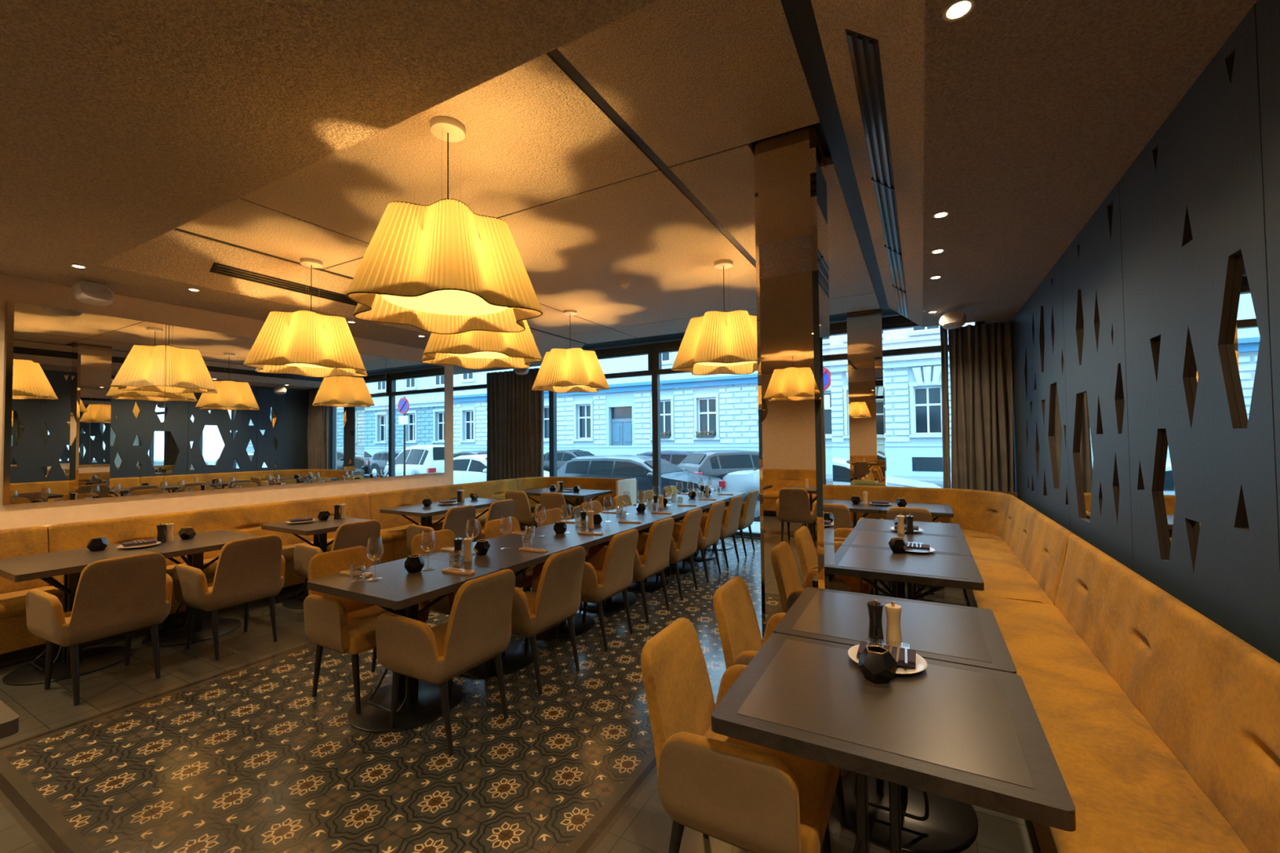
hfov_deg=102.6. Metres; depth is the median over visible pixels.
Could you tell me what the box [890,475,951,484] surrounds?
pavement
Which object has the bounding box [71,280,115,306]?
wall speaker
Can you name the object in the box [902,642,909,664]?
fork
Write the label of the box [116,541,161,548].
plate
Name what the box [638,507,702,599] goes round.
tub chair
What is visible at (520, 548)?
knife
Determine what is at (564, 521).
serving board
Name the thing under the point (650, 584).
table
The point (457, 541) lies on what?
pepper mill
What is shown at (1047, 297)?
wall panel
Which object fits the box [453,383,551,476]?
window
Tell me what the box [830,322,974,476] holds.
building
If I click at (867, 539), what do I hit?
table
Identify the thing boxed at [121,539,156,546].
napkin
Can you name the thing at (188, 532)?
candle holder
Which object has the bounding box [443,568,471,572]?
knife
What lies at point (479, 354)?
diffuser
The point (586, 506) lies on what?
tub chair
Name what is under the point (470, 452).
parked car
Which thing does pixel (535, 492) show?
table
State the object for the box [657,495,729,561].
table
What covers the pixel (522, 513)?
tub chair
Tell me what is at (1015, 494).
bench ledge
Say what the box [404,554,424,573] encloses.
candle holder
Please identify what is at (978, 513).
banquette
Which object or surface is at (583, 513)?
pepper mill
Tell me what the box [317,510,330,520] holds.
candle holder
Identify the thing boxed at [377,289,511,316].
diffuser
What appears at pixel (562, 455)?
parked car
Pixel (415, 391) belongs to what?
wall mirror
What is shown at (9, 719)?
table
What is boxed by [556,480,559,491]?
salt mill
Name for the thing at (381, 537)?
bowl
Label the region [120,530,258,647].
table
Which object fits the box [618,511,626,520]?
tumbler
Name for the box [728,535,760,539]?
trim
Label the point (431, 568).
wine glass
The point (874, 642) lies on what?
fork
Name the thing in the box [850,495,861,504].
candle holder
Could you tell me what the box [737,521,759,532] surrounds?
pavement
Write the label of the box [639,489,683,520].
tub chair
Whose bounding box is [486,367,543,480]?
curtain
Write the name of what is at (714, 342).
pendant lamp
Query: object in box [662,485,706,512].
tub chair
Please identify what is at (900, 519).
salt mill
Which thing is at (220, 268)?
ceiling vent
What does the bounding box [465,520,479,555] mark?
wine glass
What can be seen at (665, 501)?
candle holder
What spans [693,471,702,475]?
tail light
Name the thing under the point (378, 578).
wine glass
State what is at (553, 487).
candle holder
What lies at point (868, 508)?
table
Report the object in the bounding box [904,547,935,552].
plate
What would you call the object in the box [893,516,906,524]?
candle holder
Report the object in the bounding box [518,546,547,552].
serving board
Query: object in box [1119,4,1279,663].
wall panel
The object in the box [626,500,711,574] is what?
table
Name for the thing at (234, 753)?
floor
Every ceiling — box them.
[0,0,1257,374]
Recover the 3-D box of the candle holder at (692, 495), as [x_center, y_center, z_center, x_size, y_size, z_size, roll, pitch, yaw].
[0.697,0.914,6.872,0.110,0.097,0.116,-1,-2,4]
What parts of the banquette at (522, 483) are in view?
seat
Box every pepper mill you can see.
[156,523,165,543]
[333,503,340,519]
[453,536,462,562]
[456,489,461,502]
[559,480,563,491]
[580,510,586,528]
[653,494,657,508]
[700,484,704,496]
[866,599,884,643]
[906,514,914,534]
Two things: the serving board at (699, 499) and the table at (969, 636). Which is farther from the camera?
the serving board at (699, 499)
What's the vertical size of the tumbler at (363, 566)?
0.088 m
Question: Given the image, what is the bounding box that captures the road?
[935,484,943,488]
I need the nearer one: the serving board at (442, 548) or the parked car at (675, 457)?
the serving board at (442, 548)
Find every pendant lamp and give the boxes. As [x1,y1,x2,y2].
[243,257,367,377]
[346,115,542,334]
[421,320,542,369]
[531,309,609,392]
[671,259,757,375]
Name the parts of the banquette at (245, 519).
backrest, seat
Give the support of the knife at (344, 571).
on the serving board at (340, 572)
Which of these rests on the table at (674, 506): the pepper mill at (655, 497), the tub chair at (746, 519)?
the pepper mill at (655, 497)
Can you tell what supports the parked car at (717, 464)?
on the road
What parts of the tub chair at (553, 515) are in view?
backrest, seat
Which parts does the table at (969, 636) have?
post, foot rail, post, plate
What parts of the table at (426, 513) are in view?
post, post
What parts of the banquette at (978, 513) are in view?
seat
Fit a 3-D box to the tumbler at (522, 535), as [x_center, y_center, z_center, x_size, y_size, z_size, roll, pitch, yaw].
[-0.841,0.849,3.833,0.080,0.088,0.080,-1,-2,29]
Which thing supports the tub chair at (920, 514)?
on the floor
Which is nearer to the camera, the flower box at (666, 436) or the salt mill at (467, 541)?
the salt mill at (467, 541)
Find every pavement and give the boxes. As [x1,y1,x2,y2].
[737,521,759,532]
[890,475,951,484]
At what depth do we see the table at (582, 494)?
7.80 m
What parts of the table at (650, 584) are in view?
plate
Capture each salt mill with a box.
[164,521,173,542]
[339,502,346,518]
[460,488,464,502]
[463,536,472,562]
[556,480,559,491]
[587,509,594,528]
[658,494,663,508]
[705,484,709,496]
[862,490,867,504]
[884,601,902,646]
[897,514,905,534]
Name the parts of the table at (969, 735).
post, foot rail, post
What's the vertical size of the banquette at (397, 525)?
0.918 m
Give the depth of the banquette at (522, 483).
8.66 m
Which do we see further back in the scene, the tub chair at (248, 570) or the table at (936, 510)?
the table at (936, 510)
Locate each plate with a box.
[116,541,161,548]
[285,519,315,523]
[437,502,457,504]
[848,644,927,674]
[868,502,892,505]
[889,526,923,532]
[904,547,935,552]
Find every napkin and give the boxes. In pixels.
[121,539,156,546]
[288,517,312,522]
[439,500,456,503]
[856,641,915,667]
[871,500,888,504]
[893,524,918,530]
[905,542,929,551]
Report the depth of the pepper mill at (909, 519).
4.13 m
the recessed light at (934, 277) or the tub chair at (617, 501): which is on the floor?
the tub chair at (617, 501)
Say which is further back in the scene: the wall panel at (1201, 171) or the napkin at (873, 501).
the napkin at (873, 501)
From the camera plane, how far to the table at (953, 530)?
4.47 m
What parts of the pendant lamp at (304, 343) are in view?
lamp shade, cord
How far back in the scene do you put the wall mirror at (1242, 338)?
2.31 m
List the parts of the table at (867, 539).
post, post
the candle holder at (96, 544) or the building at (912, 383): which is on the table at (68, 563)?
the candle holder at (96, 544)
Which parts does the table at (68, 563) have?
foot rail, post, plate, post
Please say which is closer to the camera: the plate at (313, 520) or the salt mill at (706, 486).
the plate at (313, 520)
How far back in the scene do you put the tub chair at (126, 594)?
3.16 m
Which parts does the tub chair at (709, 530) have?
leg, leg, armrest, armrest, leg, backrest, leg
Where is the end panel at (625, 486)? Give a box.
[615,478,636,505]
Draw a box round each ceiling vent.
[209,262,357,306]
[844,28,908,317]
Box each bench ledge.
[4,488,413,529]
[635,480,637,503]
[995,491,1017,497]
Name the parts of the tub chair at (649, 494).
backrest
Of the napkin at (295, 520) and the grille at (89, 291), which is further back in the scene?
the napkin at (295, 520)
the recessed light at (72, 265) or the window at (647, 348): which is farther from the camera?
the window at (647, 348)
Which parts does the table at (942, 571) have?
post, post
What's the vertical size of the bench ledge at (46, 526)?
0.880 m
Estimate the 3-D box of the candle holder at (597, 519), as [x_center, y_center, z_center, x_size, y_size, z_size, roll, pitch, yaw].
[-0.411,0.869,4.823,0.110,0.097,0.116,0,-2,-18]
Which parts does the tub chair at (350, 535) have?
leg, armrest, backrest, armrest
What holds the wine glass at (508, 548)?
on the table at (513, 659)
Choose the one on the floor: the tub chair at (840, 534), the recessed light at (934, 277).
the tub chair at (840, 534)
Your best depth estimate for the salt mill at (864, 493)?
6.03 m
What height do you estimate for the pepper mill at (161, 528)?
0.161 m
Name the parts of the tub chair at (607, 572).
leg, leg, armrest, armrest, seat, leg, backrest, leg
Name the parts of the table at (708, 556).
plate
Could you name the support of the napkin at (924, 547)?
on the plate at (931, 549)
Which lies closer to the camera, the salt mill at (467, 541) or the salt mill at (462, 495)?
the salt mill at (467, 541)
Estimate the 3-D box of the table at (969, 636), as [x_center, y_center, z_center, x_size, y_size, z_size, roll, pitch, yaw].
[1.068,1.202,2.192,0.810,0.748,0.712,-1,-2,29]
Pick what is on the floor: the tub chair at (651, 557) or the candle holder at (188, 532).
the tub chair at (651, 557)
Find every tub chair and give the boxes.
[25,551,173,705]
[173,534,285,660]
[293,519,381,614]
[303,546,429,714]
[375,568,515,755]
[406,505,475,551]
[410,528,457,614]
[473,498,515,542]
[484,516,545,591]
[484,546,586,695]
[505,490,541,529]
[536,507,590,604]
[540,492,581,519]
[554,528,638,651]
[579,500,603,516]
[599,517,674,622]
[612,494,651,529]
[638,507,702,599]
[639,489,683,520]
[640,617,839,852]
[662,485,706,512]
[668,500,724,582]
[692,494,742,568]
[711,489,758,556]
[713,576,846,826]
[833,503,863,529]
[834,528,878,595]
[834,541,874,594]
[835,574,865,594]
[880,506,942,594]
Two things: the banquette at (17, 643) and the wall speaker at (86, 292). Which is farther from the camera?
the wall speaker at (86, 292)
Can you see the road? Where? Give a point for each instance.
(941, 486)
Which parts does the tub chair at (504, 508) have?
armrest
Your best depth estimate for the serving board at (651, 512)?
5.46 m
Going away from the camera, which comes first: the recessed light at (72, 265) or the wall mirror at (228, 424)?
the recessed light at (72, 265)
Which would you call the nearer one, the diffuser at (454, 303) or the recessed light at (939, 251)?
the diffuser at (454, 303)
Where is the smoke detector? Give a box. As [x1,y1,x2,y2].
[619,282,629,288]
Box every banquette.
[0,525,62,666]
[47,493,394,650]
[368,478,537,560]
[515,476,630,515]
[832,484,1013,539]
[964,496,1075,607]
[977,534,1279,852]
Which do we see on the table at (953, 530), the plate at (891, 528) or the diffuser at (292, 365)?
the plate at (891, 528)
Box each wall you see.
[0,274,453,529]
[984,318,1013,324]
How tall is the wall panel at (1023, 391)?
2.907 m
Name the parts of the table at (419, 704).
foot rail, post, plate, post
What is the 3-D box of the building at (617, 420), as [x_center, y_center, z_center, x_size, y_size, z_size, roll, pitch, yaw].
[-8.937,-1.994,37.761,38.100,9.680,6.500,-1,-2,29]
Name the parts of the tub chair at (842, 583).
armrest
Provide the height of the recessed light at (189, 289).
0.004 m
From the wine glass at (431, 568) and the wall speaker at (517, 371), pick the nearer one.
the wine glass at (431, 568)
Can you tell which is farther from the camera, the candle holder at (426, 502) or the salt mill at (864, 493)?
the candle holder at (426, 502)
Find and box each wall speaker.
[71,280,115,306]
[514,368,528,374]
[939,309,966,328]
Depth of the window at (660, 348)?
8.79 m
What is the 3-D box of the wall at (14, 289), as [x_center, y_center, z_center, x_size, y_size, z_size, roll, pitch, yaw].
[-5.514,0.227,3.372,0.120,2.910,10.610,-1,-2,29]
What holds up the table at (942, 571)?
on the floor
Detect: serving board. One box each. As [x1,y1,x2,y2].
[339,569,373,577]
[440,547,463,552]
[441,567,475,574]
[511,531,535,535]
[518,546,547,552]
[560,520,578,523]
[577,531,603,535]
[601,511,622,513]
[617,520,641,523]
[651,511,671,514]
[677,504,697,506]
[698,498,716,500]
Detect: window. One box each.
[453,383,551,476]
[551,342,655,493]
[653,340,760,537]
[829,315,984,361]
[911,457,942,471]
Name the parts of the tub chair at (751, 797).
leg, backrest, armrest, armrest, seat, leg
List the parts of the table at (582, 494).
post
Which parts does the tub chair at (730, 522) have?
armrest, armrest, leg, backrest, leg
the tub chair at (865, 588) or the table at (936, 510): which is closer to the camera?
the tub chair at (865, 588)
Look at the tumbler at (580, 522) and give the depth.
4.47 m
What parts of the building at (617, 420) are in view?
pane, pane, pane, pane, cornice, pane, pane, pane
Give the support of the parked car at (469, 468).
on the road
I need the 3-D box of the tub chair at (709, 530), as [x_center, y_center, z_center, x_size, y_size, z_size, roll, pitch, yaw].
[0.642,1.261,5.793,0.575,0.842,0.584,-1,-2,29]
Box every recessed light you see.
[70,264,86,268]
[187,288,199,291]
[929,275,941,279]
[930,248,944,253]
[932,211,949,217]
[942,0,974,22]
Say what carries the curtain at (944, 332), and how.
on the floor
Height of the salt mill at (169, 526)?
0.161 m
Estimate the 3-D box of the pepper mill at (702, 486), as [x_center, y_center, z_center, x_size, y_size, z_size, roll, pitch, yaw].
[0.867,0.887,7.139,0.057,0.161,0.057,-1,-2,29]
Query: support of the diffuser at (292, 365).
attached to the pendant lamp at (304, 343)
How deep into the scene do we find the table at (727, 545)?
7.30 m
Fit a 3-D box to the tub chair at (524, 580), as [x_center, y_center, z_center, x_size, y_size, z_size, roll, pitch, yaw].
[-1.011,1.242,4.466,0.575,0.842,0.584,-2,-2,30]
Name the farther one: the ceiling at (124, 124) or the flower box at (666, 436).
the flower box at (666, 436)
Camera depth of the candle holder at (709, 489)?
7.30 m
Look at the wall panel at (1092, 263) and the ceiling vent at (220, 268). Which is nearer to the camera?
the wall panel at (1092, 263)
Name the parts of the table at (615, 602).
plate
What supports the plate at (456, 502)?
on the table at (426, 513)
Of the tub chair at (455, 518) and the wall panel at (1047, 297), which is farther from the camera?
the tub chair at (455, 518)
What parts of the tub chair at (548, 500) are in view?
armrest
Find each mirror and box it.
[1,301,165,505]
[163,324,386,493]
[385,357,444,476]
[646,472,653,478]
[1013,56,1260,559]
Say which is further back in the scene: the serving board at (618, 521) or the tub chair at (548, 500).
the tub chair at (548, 500)
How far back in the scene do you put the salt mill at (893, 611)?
1.91 m
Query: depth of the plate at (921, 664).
1.73 m
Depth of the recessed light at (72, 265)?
3.92 m
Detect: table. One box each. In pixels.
[0,543,159,685]
[0,700,19,739]
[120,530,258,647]
[261,515,368,608]
[306,557,500,733]
[379,502,465,527]
[420,538,569,677]
[431,497,503,519]
[491,525,620,639]
[520,487,565,527]
[547,515,657,612]
[553,488,612,506]
[599,506,687,591]
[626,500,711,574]
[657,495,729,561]
[676,490,746,550]
[711,633,1075,852]
[773,586,1016,852]
[833,499,882,527]
[834,545,984,599]
[841,529,972,598]
[853,518,964,601]
[880,502,953,521]
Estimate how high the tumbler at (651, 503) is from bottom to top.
0.088 m
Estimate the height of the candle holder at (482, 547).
0.097 m
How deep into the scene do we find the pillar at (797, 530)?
2.85 m
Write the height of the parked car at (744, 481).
1.448 m
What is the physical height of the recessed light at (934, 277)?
0.004 m
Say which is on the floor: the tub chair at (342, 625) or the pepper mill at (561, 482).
the tub chair at (342, 625)
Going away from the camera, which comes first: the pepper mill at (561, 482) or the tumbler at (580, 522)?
the tumbler at (580, 522)
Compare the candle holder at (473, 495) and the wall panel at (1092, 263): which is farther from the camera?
the candle holder at (473, 495)
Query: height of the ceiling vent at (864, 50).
0.107 m
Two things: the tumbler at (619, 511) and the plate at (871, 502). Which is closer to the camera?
the tumbler at (619, 511)
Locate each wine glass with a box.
[365,537,383,581]
[420,529,436,570]
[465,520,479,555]
[499,515,512,549]
[534,509,546,537]
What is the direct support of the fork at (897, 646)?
on the napkin at (911, 654)
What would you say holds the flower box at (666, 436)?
on the building at (617, 420)
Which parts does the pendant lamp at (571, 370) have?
cord, lamp shade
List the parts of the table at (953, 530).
post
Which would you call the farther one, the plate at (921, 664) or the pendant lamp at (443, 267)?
the pendant lamp at (443, 267)
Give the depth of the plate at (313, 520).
5.07 m
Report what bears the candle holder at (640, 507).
on the table at (650, 584)
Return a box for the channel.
[781,0,888,307]
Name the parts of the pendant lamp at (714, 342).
lamp shade, cord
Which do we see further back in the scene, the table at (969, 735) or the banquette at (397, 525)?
the banquette at (397, 525)
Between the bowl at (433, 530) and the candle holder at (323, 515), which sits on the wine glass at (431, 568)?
the bowl at (433, 530)
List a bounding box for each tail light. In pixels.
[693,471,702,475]
[719,480,725,488]
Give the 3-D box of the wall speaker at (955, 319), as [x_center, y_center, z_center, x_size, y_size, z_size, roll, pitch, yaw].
[3.372,-1.160,5.516,0.167,0.218,0.250,0,-2,-30]
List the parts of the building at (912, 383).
cornice, pane, pane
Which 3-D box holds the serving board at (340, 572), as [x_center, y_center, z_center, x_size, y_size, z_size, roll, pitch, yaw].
[-1.689,0.876,3.054,0.222,0.011,0.068,-1,-2,22]
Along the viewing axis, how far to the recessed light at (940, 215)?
3.18 m
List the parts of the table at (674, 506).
plate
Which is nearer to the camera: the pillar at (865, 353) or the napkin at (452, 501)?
the napkin at (452, 501)
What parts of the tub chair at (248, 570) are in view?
leg, armrest, seat, leg, backrest, leg, leg, armrest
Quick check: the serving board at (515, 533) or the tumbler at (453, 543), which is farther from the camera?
the serving board at (515, 533)
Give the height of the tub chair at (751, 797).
0.842 m
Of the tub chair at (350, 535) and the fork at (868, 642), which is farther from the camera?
the tub chair at (350, 535)
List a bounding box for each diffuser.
[285,363,331,368]
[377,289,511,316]
[448,351,508,358]
[695,361,753,365]
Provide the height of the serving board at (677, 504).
0.011 m
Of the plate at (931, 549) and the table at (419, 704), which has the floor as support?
the table at (419, 704)
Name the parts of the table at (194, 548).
foot rail, post, plate, post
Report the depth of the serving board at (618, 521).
4.86 m
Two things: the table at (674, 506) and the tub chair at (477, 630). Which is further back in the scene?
the table at (674, 506)
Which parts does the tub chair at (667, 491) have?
backrest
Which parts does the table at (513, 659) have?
plate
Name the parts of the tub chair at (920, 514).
leg, backrest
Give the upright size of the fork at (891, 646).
0.002 m
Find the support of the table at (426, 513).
on the floor
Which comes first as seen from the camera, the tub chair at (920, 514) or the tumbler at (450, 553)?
the tumbler at (450, 553)
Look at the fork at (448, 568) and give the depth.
3.08 m
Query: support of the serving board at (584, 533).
on the table at (572, 540)
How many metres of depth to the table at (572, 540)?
4.16 m
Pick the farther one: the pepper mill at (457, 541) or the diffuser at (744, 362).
the diffuser at (744, 362)
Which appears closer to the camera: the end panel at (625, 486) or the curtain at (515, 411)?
the end panel at (625, 486)
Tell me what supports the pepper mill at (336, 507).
on the table at (319, 529)
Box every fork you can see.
[344,571,366,575]
[448,568,475,571]
[865,636,873,645]
[872,638,879,645]
[879,639,886,647]
[888,640,895,653]
[894,641,902,662]
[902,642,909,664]
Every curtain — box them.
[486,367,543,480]
[939,325,951,488]
[947,320,1014,492]
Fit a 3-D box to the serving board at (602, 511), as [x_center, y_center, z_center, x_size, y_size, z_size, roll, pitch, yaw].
[-0.307,0.931,5.569,0.222,0.011,0.068,-1,-2,21]
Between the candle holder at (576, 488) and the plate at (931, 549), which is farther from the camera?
the candle holder at (576, 488)
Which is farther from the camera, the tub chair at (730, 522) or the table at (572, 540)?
the tub chair at (730, 522)
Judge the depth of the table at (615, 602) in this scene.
4.78 m
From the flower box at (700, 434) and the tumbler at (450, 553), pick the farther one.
the flower box at (700, 434)
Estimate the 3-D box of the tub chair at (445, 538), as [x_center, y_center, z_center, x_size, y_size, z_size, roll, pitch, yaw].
[-1.363,1.228,3.826,0.575,0.842,0.584,-1,-2,29]
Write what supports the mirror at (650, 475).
attached to the parked car at (639, 468)
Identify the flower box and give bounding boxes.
[660,431,670,438]
[695,431,715,437]
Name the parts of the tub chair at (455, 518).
armrest, backrest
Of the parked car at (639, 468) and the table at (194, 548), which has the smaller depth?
the table at (194, 548)
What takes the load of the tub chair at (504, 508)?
on the floor
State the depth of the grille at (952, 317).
5.47 m
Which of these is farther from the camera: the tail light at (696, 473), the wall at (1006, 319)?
the tail light at (696, 473)
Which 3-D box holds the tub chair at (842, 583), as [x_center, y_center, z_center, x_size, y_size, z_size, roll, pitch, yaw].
[1.211,1.192,3.508,0.575,0.842,0.584,-1,-2,29]
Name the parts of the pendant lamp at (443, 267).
lamp shade, cord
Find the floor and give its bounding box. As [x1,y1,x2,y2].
[0,537,1040,852]
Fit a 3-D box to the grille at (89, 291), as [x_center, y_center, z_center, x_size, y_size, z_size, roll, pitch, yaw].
[-4.504,-1.121,4.254,0.010,0.130,0.200,-27,-7,12]
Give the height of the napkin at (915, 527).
0.020 m
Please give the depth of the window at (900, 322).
7.05 m
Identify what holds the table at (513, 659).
on the floor
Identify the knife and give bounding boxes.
[344,570,371,573]
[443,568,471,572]
[520,547,544,550]
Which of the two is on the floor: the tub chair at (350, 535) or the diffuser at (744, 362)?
the tub chair at (350, 535)
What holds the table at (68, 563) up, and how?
on the floor
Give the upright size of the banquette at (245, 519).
0.918 m
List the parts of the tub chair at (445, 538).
backrest, armrest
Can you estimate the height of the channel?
0.004 m
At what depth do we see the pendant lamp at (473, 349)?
4.08 m
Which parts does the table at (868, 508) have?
post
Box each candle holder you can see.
[86,537,108,551]
[177,526,195,539]
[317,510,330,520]
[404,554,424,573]
[422,498,431,506]
[469,492,478,500]
[473,539,490,555]
[549,484,556,491]
[553,520,566,533]
[573,485,580,492]
[593,513,602,524]
[635,502,645,511]
[658,497,668,506]
[688,490,696,498]
[703,487,711,494]
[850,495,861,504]
[857,645,897,684]
[888,537,906,553]
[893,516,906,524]
[895,497,906,506]
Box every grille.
[80,282,112,300]
[515,368,526,371]
[941,311,961,324]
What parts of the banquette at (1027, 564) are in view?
seat, backrest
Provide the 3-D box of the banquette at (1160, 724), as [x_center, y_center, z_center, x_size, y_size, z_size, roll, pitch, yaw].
[1.872,1.111,2.171,0.548,0.918,2.644,-1,-2,29]
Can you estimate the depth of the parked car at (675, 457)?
18.39 m
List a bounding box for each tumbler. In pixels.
[349,564,365,582]
[448,551,462,567]
[453,542,464,555]
[521,533,533,546]
[524,525,535,537]
[578,520,587,531]
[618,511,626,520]
[650,502,657,511]
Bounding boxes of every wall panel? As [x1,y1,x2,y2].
[1011,297,1036,510]
[1030,256,1071,531]
[1061,181,1133,571]
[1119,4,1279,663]
[1255,0,1279,542]
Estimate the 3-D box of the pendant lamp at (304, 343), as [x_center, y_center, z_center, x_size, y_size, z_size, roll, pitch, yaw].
[-3.013,-1.012,4.699,1.017,1.013,0.904,-1,-2,5]
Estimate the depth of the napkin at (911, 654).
1.75 m
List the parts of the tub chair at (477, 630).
leg, armrest, seat, leg, leg, backrest, leg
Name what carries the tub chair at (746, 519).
on the floor
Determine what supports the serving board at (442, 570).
on the table at (419, 704)
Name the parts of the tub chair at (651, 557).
leg, armrest, seat, armrest, leg, backrest, leg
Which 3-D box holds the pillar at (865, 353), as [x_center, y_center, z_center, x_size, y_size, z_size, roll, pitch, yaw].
[3.089,0.054,6.969,0.432,3.270,0.250,-1,-2,29]
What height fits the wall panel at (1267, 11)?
2.907 m
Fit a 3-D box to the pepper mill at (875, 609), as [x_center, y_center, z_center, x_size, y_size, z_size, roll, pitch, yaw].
[0.900,0.743,1.960,0.057,0.161,0.057,-1,-2,29]
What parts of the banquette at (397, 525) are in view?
backrest, seat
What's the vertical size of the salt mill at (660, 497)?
0.161 m
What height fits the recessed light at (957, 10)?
0.004 m
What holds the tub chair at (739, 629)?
on the floor
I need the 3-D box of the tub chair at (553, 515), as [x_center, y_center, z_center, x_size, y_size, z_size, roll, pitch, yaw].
[-0.684,1.255,5.062,0.575,0.842,0.584,-2,-2,30]
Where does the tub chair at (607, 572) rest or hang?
on the floor
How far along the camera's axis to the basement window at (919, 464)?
22.53 m
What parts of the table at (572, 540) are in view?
plate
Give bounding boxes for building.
[453,351,759,455]
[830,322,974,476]
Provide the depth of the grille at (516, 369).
8.94 m
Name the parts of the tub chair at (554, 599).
leg, armrest, leg, seat, leg, armrest, backrest, leg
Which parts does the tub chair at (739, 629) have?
backrest, armrest, armrest, leg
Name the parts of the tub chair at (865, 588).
armrest, armrest, seat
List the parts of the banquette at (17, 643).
backrest, seat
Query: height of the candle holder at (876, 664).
0.097 m
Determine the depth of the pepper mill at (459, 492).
6.74 m
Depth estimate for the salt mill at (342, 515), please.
5.36 m
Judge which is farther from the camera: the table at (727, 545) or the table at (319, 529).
the table at (727, 545)
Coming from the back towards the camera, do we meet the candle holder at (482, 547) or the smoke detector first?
the smoke detector
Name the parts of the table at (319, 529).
plate, foot rail, post, post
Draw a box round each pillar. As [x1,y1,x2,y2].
[754,127,835,641]
[846,310,886,486]
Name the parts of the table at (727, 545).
plate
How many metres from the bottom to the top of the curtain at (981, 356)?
2.870 m
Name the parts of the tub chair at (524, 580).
backrest, armrest, seat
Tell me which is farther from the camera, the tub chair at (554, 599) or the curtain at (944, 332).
the curtain at (944, 332)
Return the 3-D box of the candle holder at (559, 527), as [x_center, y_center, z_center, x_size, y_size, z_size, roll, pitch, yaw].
[-0.680,0.860,4.366,0.116,0.097,0.110,-1,-2,10]
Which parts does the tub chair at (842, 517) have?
backrest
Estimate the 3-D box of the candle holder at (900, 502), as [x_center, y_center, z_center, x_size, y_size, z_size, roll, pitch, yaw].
[2.954,0.859,5.799,0.116,0.097,0.110,0,-2,-12]
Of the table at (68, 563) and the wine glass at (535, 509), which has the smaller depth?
the table at (68, 563)
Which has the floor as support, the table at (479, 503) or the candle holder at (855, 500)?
the table at (479, 503)
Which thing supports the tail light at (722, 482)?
attached to the parked car at (744, 481)
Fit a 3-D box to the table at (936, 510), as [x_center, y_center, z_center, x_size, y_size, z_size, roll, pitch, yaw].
[3.104,1.279,5.753,0.682,0.748,0.810,-1,-2,29]
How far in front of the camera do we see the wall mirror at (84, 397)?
4.44 m
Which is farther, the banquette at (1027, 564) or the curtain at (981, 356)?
the curtain at (981, 356)
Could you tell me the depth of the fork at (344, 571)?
3.03 m
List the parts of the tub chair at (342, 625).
leg, armrest, backrest, leg, leg, seat, armrest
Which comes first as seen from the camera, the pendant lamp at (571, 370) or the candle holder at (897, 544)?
the candle holder at (897, 544)
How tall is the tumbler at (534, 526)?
0.088 m
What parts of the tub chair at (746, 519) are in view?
armrest, armrest, leg, backrest, leg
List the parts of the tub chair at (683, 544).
leg, armrest, armrest, leg, backrest, leg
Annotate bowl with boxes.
[365,537,383,560]
[420,529,436,551]
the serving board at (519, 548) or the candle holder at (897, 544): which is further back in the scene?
the serving board at (519, 548)
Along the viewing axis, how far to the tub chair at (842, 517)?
5.36 m
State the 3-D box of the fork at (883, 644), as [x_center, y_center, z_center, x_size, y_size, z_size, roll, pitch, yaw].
[0.846,0.777,1.791,0.022,0.002,0.183,-1,-2,27]
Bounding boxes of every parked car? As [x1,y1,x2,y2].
[453,450,486,457]
[453,454,549,484]
[543,449,594,471]
[556,454,721,502]
[635,450,695,466]
[677,449,759,479]
[719,456,941,521]
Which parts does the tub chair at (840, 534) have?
armrest, armrest, leg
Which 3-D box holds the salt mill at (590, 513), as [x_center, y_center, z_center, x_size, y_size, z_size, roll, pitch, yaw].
[-0.445,0.832,4.631,0.057,0.161,0.057,-1,-2,29]
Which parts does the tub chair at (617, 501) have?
backrest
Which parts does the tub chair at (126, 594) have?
armrest, leg, seat, leg, backrest, leg, leg, armrest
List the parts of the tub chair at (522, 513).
armrest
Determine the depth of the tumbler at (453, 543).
3.53 m

